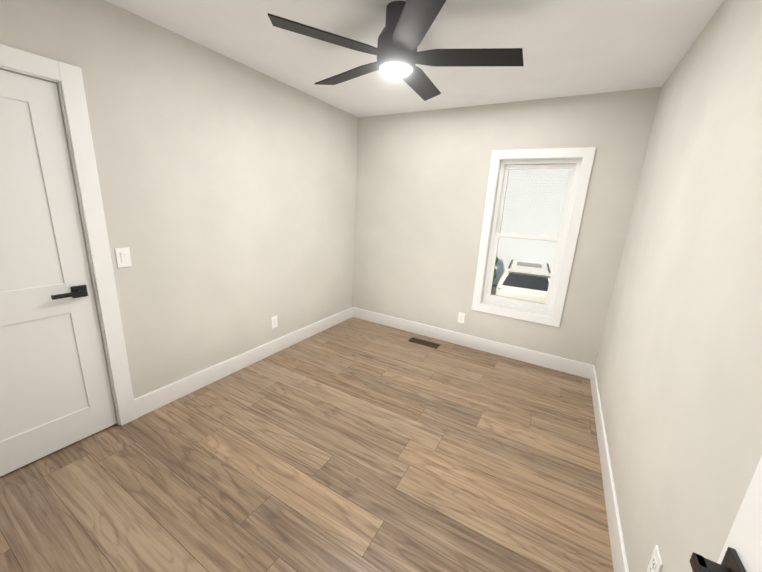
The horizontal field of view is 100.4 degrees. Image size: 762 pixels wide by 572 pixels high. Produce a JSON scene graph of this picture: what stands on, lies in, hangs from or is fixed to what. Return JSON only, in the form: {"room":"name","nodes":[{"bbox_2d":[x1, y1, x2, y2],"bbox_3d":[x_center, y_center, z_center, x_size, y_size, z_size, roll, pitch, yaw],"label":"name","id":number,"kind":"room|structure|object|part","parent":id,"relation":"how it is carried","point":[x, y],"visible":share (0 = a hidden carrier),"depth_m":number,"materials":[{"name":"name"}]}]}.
{"room":"empty bedroom","nodes":[
{"label":"empty bedroom","id":0,"kind":"room"},
{"bbox_2d":[0,0,358,398],"bbox_3d":[-1.264,-0.449,2.526,0.140,2.440,3.792,11,16,28],"label":"wall","id":1,"kind":"structure","parent":0,"point":[228,189],"depth_m":2.29,"materials":[{"name":"paint"}]},
{"bbox_2d":[0,69,116,476],"bbox_3d":[-1.849,0.015,1.503,0.089,1.966,0.755,11,16,28],"label":"closet door","id":2,"kind":"structure","parent":1,"relation":"in","point":[55,392],"depth_m":1.66,"materials":[{"name":"white wood"}]},
{"bbox_3d":[-1.709,0.038,1.760,0.084,0.066,0.188,11,16,28],"label":"handle","id":3,"kind":"part","parent":2,"relation":"part of","materials":[{"name":"black metal"}]},
{"bbox_2d":[0,44,136,425],"bbox_3d":[-1.901,0.001,1.529,0.140,1.995,0.790,11,16,28],"label":"door frame","id":4,"kind":"structure","parent":1,"relation":"attached to","point":[81,216],"depth_m":1.74,"materials":[{"name":"white wood"}]},
{"bbox_2d":[115,247,131,267],"bbox_3d":[-1.561,-0.172,1.926,0.012,0.118,0.072,11,16,28],"label":"light switch","id":5,"kind":"object","parent":1,"relation":"attached to","point":[123,258],"visible":1,"depth_m":1.92,"materials":[{"name":"white plastic"}]},
{"bbox_3d":[-1.558,-0.172,1.925,0.005,0.062,0.029,11,16,28],"label":"panel","id":6,"kind":"part","parent":5,"relation":"part of","materials":[{"name":"white plastic"}]},
{"bbox_2d":[134,307,352,417],"bbox_3d":[-1.011,0.584,3.189,0.014,0.140,2.529,11,16,28],"label":"baseboard","id":7,"kind":"structure","parent":1,"relation":"attached to","point":[157,398],"depth_m":2.68,"materials":[{"name":"white wood"}]},
{"bbox_2d":[271,315,277,328],"bbox_3d":[-1.032,0.349,3.074,0.008,0.118,0.072,11,16,28],"label":"electrical outlet","id":8,"kind":"object","parent":1,"relation":"attached to","point":[274,323],"visible":1,"depth_m":3.07,"materials":[{"name":"white plastic"}]},
{"bbox_2d":[0,317,613,571],"bbox_3d":[-0.396,0.961,2.326,3.723,0.100,3.792,11,16,28],"label":"floor","id":9,"kind":"structure","parent":0,"point":[352,444],"depth_m":1.76,"materials":[{"name":"brown wood"}]},
{"bbox_2d":[408,337,439,348],"bbox_3d":[0.485,0.638,3.568,0.345,0.005,0.125,11,16,28],"label":"floor vent","id":10,"kind":"object","parent":9,"relation":"in","point":[424,343],"visible":1,"depth_m":3.56,"materials":[{"name":"brown metal"}]},
{"bbox_2d":[105,0,723,117],"bbox_3d":[-0.264,-1.497,1.699,3.723,0.100,3.792,11,16,28],"label":"ceiling","id":11,"kind":"structure","parent":0,"point":[575,47],"depth_m":1.90,"materials":[{"name":"paint"}]},
{"bbox_2d":[268,0,523,100],"bbox_3d":[0.075,-1.276,1.681,1.241,0.284,1.238,11,16,28],"label":"fan","id":12,"kind":"object","parent":11,"relation":"hanging from","point":[415,21],"depth_m":1.57,"materials":[{"name":"black metal"}]},
{"bbox_3d":[0.079,-1.135,1.675,0.176,0.016,0.176,11,16,28],"label":"fan light","id":13,"kind":"part","parent":12,"relation":"part of","materials":[{"name":"white glass"}]},
{"bbox_2d":[353,87,661,364],"bbox_3d":[0.892,-0.552,3.385,3.013,2.440,0.140,11,16,28],"label":"wall","id":14,"kind":"structure","parent":0,"point":[422,184],"depth_m":3.24,"materials":[{"name":"paint"}]},
{"bbox_2d":[458,312,464,322],"bbox_3d":[0.885,0.350,3.503,0.072,0.118,0.008,11,16,28],"label":"electrical outlet","id":15,"kind":"object","parent":14,"relation":"attached to","point":[461,316],"visible":1,"depth_m":3.50,"materials":[{"name":"white plastic"}]},
{"bbox_2d":[353,307,592,378],"bbox_3d":[0.794,0.575,3.604,2.719,0.140,0.014,11,16,28],"label":"baseboard","id":16,"kind":"structure","parent":14,"relation":"attached to","point":[573,367],"depth_m":3.43,"materials":[{"name":"white wood"}]},
{"bbox_2d":[480,157,582,317],"bbox_3d":[1.418,-0.465,3.092,0.700,1.460,0.141,11,16,28],"label":"liner","id":17,"kind":"object","parent":14,"relation":"attached to","point":[515,309],"visible":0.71,"depth_m":3.11,"materials":[{"name":"white wood"}]},
{"bbox_2d":[482,159,581,314],"bbox_3d":[1.433,-0.470,3.117,0.670,1.430,0.078,11,16,28],"label":"window unit","id":18,"kind":"structure","parent":17,"relation":"attached to","point":[573,165],"depth_m":3.08,"materials":[{"name":"white plastic"}]},
{"bbox_3d":[1.434,-0.477,3.116,0.530,1.280,0.032,11,16,28],"label":"glass","id":19,"kind":"part","parent":18,"relation":"part of","materials":[{"name":"clear glass"}]},
{"bbox_2d":[472,147,595,326],"bbox_3d":[1.379,-0.450,3.026,0.836,1.596,0.018,11,16,28],"label":"window trim","id":20,"kind":"structure","parent":14,"relation":"in","point":[587,154],"depth_m":2.96,"materials":[{"name":"white wood"}]},
{"bbox_2d":[595,0,761,571],"bbox_3d":[1.217,0.033,1.160,0.140,2.440,3.792,11,16,28],"label":"wall","id":21,"kind":"structure","parent":0,"point":[678,366],"depth_m":1.16,"materials":[{"name":"paint"}]},
{"bbox_2d":[590,365,628,571],"bbox_3d":[1.091,1.133,1.481,0.014,0.140,3.512,11,16,28],"label":"baseboard","id":22,"kind":"structure","parent":21,"relation":"attached to","point":[619,558],"depth_m":1.67,"materials":[{"name":"white wood"}]},
{"bbox_2d":[647,545,662,571],"bbox_3d":[0.890,0.920,1.036,0.008,0.118,0.072,11,16,28],"label":"electrical outlet","id":23,"kind":"object","parent":21,"relation":"attached to","point":[655,564],"visible":1,"depth_m":1.03,"materials":[{"name":"white plastic"}]},
{"label":"outside","id":24,"kind":"structure","parent":0,"visible":0},
{"bbox_2d":[491,284,496,294],"bbox_3d":[6.791,0.644,13.188,36.000,0.100,21.840,11,16,28],"label":"ground","id":25,"kind":"structure","parent":24,"point":[494,287],"depth_m":14.72,"materials":[{"name":"grey"}]},
{"bbox_2d":[492,256,497,283],"bbox_3d":[5.155,-0.843,14.819,0.560,1.860,0.585,11,16,28],"label":"bush","id":26,"kind":"object","parent":25,"relation":"on","point":[495,275],"depth_m":14.69,"materials":[{"name":"green plant"}]},
{"bbox_2d":[495,259,550,303],"bbox_3d":[5.500,-0.083,12.061,1.860,1.730,4.580,9,16,24],"label":"car","id":27,"kind":"object","parent":25,"relation":"on","point":[533,274],"depth_m":10.16,"materials":[{"name":"white"}]},
{"bbox_2d":[493,169,569,284],"bbox_3d":[7.811,-4.076,13.375,32.000,9.050,0.122,11,16,28],"label":"siding","id":28,"kind":"object","parent":25,"relation":"on","point":[537,219],"depth_m":14.17,"materials":[{"name":"white"}]},
{"bbox_3d":[-0.939,0.136,0.302,3.013,2.440,0.140,11,16,28],"label":"wall","id":29,"kind":"structure","parent":0,"visible":0},
{"bbox_2d":[689,456,761,571],"bbox_3d":[0.412,0.457,0.228,0.089,1.975,0.761,11,16,28],"label":"entry door","id":30,"kind":"structure","parent":29,"relation":"in","point":[741,550],"depth_m":0.52,"materials":[{"name":"white wood"}]},
{"bbox_3d":[0.550,0.482,0.492,0.084,0.066,0.188,11,16,28],"label":"handle","id":31,"kind":"part","parent":30,"relation":"part of","materials":[{"name":"black metal"}]}
]}

